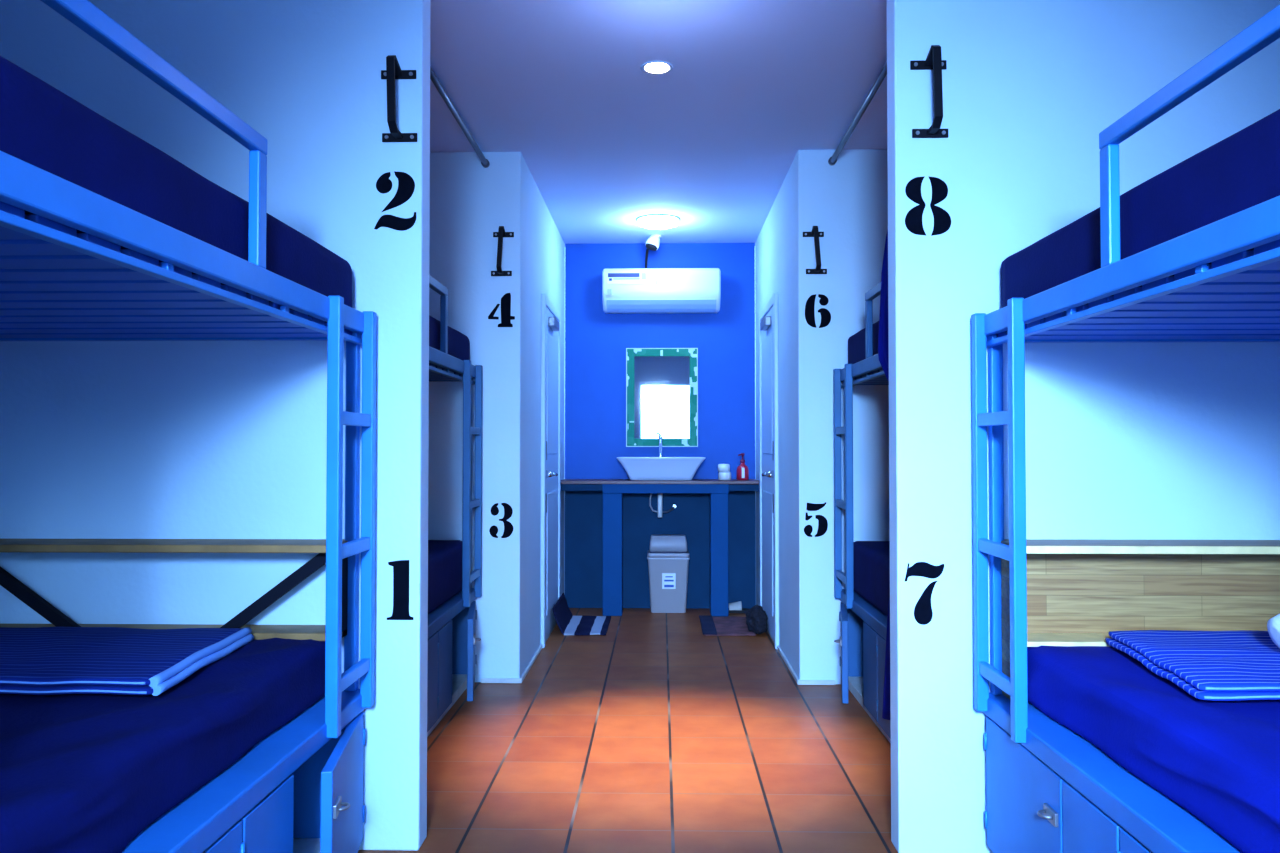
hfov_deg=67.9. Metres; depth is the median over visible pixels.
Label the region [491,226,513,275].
wall bracket
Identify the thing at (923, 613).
painted number
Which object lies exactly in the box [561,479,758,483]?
countertop
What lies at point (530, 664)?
baseboard
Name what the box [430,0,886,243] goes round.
ceiling
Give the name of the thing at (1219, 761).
mattress
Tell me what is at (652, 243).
security camera
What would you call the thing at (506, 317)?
painted number
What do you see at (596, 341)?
wall
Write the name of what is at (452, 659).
bunk bed
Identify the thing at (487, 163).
socket
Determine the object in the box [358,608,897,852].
floor
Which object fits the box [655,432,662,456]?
faucet
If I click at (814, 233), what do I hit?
wall bracket
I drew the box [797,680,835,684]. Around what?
baseboard
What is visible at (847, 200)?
wall
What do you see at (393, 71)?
wall bracket
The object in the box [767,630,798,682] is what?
baseboard
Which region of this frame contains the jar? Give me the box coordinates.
[718,464,730,479]
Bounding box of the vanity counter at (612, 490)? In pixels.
[561,479,758,616]
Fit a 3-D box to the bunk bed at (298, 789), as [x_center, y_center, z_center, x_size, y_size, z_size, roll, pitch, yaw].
[-1.336,0.281,1.721,1.320,1.763,1.892,0,-1,1]
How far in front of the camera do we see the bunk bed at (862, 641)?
4.16 m
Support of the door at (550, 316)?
in the wall at (469, 201)
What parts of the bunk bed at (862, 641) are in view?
corner post, locker door, rail, guard post, panel, rail, guard rail, locker door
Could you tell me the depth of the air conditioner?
6.44 m
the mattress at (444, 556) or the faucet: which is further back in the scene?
the faucet
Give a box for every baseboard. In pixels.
[521,623,556,681]
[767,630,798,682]
[797,680,835,684]
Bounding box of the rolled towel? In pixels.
[1267,614,1279,647]
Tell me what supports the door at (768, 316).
in the wall at (847, 200)
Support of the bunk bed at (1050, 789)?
on the floor
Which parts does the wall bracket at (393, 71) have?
mounting plate, mounting plate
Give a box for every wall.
[0,0,430,850]
[428,152,564,681]
[565,243,755,608]
[755,149,889,683]
[887,0,1279,852]
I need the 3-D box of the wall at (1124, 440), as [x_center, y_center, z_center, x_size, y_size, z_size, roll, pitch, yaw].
[1.457,-0.091,2.668,1.488,2.545,0.095,0,-1,1]
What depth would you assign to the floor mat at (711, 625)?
5.87 m
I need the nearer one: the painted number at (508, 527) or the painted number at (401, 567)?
the painted number at (401, 567)
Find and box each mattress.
[0,56,351,315]
[0,638,324,852]
[428,540,461,613]
[429,315,469,359]
[848,321,878,363]
[853,541,889,615]
[1001,109,1279,324]
[1027,646,1279,852]
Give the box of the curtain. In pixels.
[878,229,889,719]
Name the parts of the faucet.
spout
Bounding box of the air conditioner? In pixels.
[602,268,720,313]
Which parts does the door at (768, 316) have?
handle, lock plate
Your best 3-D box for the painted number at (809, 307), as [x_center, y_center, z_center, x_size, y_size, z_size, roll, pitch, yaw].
[0.847,-0.550,4.524,0.124,0.161,0.002,0,-1,1]
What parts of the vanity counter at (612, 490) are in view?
leg, leg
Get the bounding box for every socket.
[481,159,489,167]
[828,157,836,164]
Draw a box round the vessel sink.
[617,457,704,480]
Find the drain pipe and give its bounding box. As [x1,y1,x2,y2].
[649,493,676,517]
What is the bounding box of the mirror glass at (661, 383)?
[634,356,689,438]
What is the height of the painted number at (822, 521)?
0.164 m
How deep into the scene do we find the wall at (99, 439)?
2.68 m
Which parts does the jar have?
lid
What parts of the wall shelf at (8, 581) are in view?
panel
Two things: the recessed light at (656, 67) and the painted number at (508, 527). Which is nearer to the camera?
the recessed light at (656, 67)
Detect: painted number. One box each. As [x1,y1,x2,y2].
[374,171,415,230]
[387,560,413,619]
[488,293,514,326]
[489,503,512,537]
[804,502,827,536]
[805,294,830,327]
[904,562,943,624]
[905,176,950,235]
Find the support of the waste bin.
on the floor
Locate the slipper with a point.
(735, 607)
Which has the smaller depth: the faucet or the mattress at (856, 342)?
the mattress at (856, 342)
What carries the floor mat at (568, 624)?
on the floor
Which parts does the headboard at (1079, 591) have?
panel, panel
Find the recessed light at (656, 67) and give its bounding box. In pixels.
[640,60,673,74]
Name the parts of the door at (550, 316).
handle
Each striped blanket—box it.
[0,627,253,695]
[1105,630,1279,700]
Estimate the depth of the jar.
6.35 m
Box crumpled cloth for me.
[745,605,767,633]
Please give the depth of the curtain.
3.34 m
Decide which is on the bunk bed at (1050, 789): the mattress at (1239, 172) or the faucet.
the mattress at (1239, 172)
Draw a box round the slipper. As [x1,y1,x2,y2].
[729,601,747,613]
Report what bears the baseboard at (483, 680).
attached to the wall at (469, 201)
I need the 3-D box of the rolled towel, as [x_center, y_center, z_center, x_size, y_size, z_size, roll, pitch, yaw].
[1.551,0.469,2.162,0.227,0.093,0.097,0,-1,1]
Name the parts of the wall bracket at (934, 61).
mounting plate, mounting plate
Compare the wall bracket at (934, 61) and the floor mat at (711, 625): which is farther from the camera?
the floor mat at (711, 625)
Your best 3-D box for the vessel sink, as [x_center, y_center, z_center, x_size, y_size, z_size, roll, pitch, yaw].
[0.142,0.283,6.406,0.592,0.154,0.320,0,-1,1]
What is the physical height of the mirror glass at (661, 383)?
0.580 m
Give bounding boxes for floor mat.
[552,593,610,635]
[699,615,755,635]
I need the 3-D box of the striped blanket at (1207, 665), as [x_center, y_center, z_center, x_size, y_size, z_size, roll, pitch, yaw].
[1.538,0.539,2.177,0.810,0.045,0.578,0,-1,1]
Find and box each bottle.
[737,453,748,479]
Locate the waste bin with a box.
[647,534,689,612]
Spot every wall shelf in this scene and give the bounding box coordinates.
[0,539,347,640]
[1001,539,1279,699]
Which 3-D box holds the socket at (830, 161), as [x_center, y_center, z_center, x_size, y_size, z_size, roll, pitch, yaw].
[0.917,-1.265,4.526,0.038,0.038,0.022,0,-1,1]
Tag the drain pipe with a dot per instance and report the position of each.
(674, 505)
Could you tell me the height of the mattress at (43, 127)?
0.206 m
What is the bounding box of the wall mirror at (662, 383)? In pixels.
[626,348,697,446]
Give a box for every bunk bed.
[0,0,375,852]
[427,275,482,736]
[833,282,890,743]
[971,4,1279,852]
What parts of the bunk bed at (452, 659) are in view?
locker door, guard rail, guard post, panel, rail, rail, corner post, locker door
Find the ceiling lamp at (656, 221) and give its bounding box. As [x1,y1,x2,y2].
[636,214,679,228]
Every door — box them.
[541,293,560,647]
[759,292,778,648]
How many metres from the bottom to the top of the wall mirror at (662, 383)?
0.688 m
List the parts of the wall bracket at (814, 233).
mounting plate, mounting plate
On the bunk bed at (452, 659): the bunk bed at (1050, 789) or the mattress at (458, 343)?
the mattress at (458, 343)
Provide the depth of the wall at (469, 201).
4.56 m
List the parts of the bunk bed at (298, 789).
guard rail, rail, rail, locker door, guard post, panel, locker door, corner post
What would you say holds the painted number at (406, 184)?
attached to the wall at (99, 439)
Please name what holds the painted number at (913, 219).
attached to the wall at (1124, 440)
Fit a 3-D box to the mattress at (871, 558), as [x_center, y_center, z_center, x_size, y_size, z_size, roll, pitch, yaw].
[1.502,0.633,3.612,1.094,0.237,1.706,0,-1,1]
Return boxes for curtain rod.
[430,66,489,167]
[828,61,886,164]
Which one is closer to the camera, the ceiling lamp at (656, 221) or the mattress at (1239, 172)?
the mattress at (1239, 172)
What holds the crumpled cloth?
on the floor
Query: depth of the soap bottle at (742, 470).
6.35 m
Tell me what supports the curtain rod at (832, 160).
attached to the wall at (847, 200)
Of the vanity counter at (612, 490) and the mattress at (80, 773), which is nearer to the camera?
the mattress at (80, 773)
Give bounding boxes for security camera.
[645,234,661,267]
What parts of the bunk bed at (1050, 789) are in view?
corner post, locker door, panel, guard post, rail, rail, locker door, guard rail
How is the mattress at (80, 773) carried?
on the bunk bed at (298, 789)
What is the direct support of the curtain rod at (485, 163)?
attached to the wall at (469, 201)
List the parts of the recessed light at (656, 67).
lamp glass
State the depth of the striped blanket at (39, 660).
2.16 m
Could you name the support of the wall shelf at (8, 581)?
attached to the wall at (99, 439)
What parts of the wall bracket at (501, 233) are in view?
mounting plate, mounting plate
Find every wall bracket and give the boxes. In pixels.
[381,55,416,141]
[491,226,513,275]
[803,226,826,273]
[910,45,947,137]

